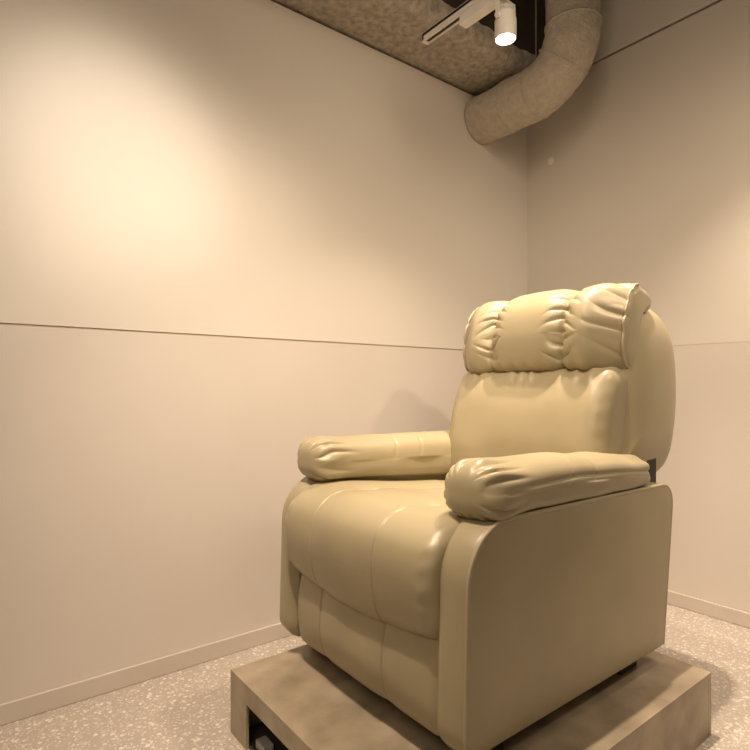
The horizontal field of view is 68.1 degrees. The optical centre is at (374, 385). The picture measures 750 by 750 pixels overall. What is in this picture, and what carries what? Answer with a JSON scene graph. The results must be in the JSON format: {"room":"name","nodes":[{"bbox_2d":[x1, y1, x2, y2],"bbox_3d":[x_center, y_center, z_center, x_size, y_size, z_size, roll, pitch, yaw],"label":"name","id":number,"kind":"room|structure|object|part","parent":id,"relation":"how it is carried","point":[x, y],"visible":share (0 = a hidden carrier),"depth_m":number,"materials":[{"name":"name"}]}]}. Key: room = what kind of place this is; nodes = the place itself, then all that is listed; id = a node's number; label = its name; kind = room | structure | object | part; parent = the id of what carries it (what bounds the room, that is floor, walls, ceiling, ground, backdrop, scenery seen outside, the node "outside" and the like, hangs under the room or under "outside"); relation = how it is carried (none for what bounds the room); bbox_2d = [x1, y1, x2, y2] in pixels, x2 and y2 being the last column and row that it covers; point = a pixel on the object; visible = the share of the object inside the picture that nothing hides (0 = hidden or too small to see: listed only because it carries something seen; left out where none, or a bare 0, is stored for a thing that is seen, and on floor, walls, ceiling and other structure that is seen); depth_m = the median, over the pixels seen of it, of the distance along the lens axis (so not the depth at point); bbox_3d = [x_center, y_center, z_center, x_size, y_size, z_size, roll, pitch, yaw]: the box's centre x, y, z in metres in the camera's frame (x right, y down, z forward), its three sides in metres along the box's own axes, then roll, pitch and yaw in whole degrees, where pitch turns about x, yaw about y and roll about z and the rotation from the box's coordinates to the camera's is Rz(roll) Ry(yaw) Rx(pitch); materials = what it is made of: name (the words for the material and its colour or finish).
{"room":"nail salon","nodes":[
{"label":"nail salon","id":0,"kind":"room"},
{"bbox_2d":[0,0,526,703],"bbox_3d":[-1.148,-0.575,1.668,5.030,3.150,0.100,0,0,-38],"label":"wall","id":1,"kind":"structure","parent":0,"point":[235,234],"depth_m":2.00,"materials":[{"name":"paint"}]},
{"bbox_2d":[0,622,291,725],"bbox_3d":[-1.115,0.969,1.625,5.030,0.062,0.010,0,0,-38],"label":"baseboard","id":2,"kind":"structure","parent":1,"relation":"attached to","point":[25,707],"depth_m":1.85,"materials":[{"name":"plastic"}]},
{"bbox_2d":[0,604,749,749],"bbox_3d":[0.283,1.050,-0.178,5.230,0.100,4.772,0,0,-38],"label":"floor","id":3,"kind":"structure","parent":0,"point":[189,708],"depth_m":1.73,"materials":[{"name":"stone"}]},
{"bbox_2d":[256,736,277,749],"bbox_3d":[-0.154,0.984,1.445,0.386,0.024,0.048,0,0,26],"label":"power adapter","id":4,"kind":"object","parent":3,"relation":"on","point":[262,743],"visible":1,"depth_m":1.51,"materials":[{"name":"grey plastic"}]},
{"bbox_2d":[231,644,710,749],"bbox_3d":[0.273,0.910,1.598,1.082,0.180,0.859,0,0,-38],"label":"display platform","id":5,"kind":"object","parent":3,"relation":"on","point":[297,698],"visible":0.59,"depth_m":1.43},
{"bbox_3d":[-0.151,0.912,1.269,0.008,0.176,0.859,0,0,-38],"label":"panel","id":6,"kind":"part","parent":5,"relation":"part of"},
{"bbox_2d":[280,283,675,749],"bbox_3d":[0.358,0.247,1.752,1.154,1.145,0.817,0,0,-38],"label":"recliner armchair","id":7,"kind":"object","parent":5,"relation":"on","point":[480,576],"visible":1,"depth_m":1.44,"materials":[{"name":"leather"}]},
{"bbox_3d":[0.087,0.529,1.969,0.915,0.486,0.107,0,0,-38],"label":"panel","id":8,"kind":"part","parent":7,"relation":"part of","materials":[{"name":"leather"}]},
{"bbox_2d":[284,479,460,638],"bbox_3d":[0.214,0.436,1.641,0.789,0.286,0.636,0,0,-38],"label":"seat cushion","id":9,"kind":"object","parent":7,"relation":"on","point":[375,552],"depth_m":1.35,"materials":[{"name":"leather"}]},
{"bbox_3d":[0.093,0.244,1.955,0.793,0.171,0.171,0,0,-38],"label":"armrest","id":10,"kind":"part","parent":7,"relation":"part of","materials":[{"name":"leather"}]},
{"bbox_2d":[449,367,626,465],"bbox_3d":[0.527,0.148,1.863,0.244,0.447,0.617,0,0,-38],"label":"cushion","id":11,"kind":"object","parent":7,"relation":"on","point":[498,411],"depth_m":1.74,"materials":[{"name":"leather"}]},
{"bbox_3d":[0.475,0.232,1.435,0.734,0.140,0.171,0,0,-38],"label":"armrest","id":12,"kind":"part","parent":7,"relation":"part of","materials":[{"name":"leather"}]},
{"bbox_3d":[0.503,0.529,1.433,0.915,0.486,0.115,0,0,-38],"label":"panel","id":13,"kind":"part","parent":7,"relation":"part of","materials":[{"name":"leather"}]},
{"bbox_2d":[464,283,650,373],"bbox_3d":[0.578,-0.181,1.899,0.264,0.287,0.630,0,0,-38],"label":"pillow","id":14,"kind":"object","parent":7,"relation":"on","point":[605,328],"depth_m":1.73,"materials":[{"name":"leather"}]},
{"bbox_2d":[527,0,749,612],"bbox_3d":[2.279,-0.575,1.434,0.100,3.150,4.672,0,0,-38],"label":"wall","id":15,"kind":"structure","parent":0,"point":[647,183],"depth_m":2.50,"materials":[{"name":"paint"}]},
{"bbox_2d":[548,157,553,164],"bbox_3d":[0.965,-1.235,3.044,0.003,0.042,0.042,0,0,-38],"label":"wall cap","id":16,"kind":"object","parent":15,"relation":"attached to","point":[551,159],"visible":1,"depth_m":3.04,"materials":[{"name":"white plastic"}]},
{"bbox_2d":[667,590,749,628],"bbox_3d":[2.270,0.969,1.357,0.010,0.062,4.562,0,0,-38],"label":"baseboard","id":17,"kind":"structure","parent":15,"relation":"attached to","point":[717,611],"depth_m":2.41,"materials":[{"name":"plastic"}]},
{"bbox_3d":[0.283,-2.200,-0.178,5.230,0.100,4.772,0,0,-38],"label":"ceiling","id":18,"kind":"structure","parent":0,"visible":0},
{"bbox_2d":[271,0,572,95],"bbox_3d":[-1.037,-1.837,1.525,5.030,0.636,0.367,0,0,-38],"label":"ceiling beam","id":19,"kind":"structure","parent":18,"relation":"attached to","point":[469,60],"depth_m":2.49,"materials":[{"name":"concrete"}]},
{"bbox_2d":[421,0,478,44],"bbox_3d":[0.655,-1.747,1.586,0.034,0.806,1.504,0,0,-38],"label":"track","id":20,"kind":"object","parent":18,"relation":"hanging from","point":[451,20],"visible":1,"depth_m":2.08,"materials":[{"name":"white metal"}]},
{"bbox_2d":[459,0,516,45],"bbox_3d":[0.397,-1.254,1.919,0.096,0.179,0.255,0,0,-38],"label":"track spotlight","id":21,"kind":"object","parent":20,"relation":"hanging from","point":[505,10],"visible":1,"depth_m":1.86,"materials":[{"name":"white metal"}]},
{"bbox_2d":[465,0,602,144],"bbox_3d":[0.760,-1.709,2.659,0.247,0.877,0.671,0,0,-38],"label":"ventilation duct","id":22,"kind":"object","parent":18,"relation":"hanging from","point":[572,30],"visible":1,"depth_m":2.51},
{"bbox_2d":[535,0,536,58],"bbox_3d":[0.758,-1.815,2.613,0.007,0.600,0.007,0,0,30],"label":"rod","id":23,"kind":"object","parent":18,"relation":"hanging from","point":[535,0],"visible":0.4,"depth_m":2.61,"materials":[{"name":"metal"}]}
]}

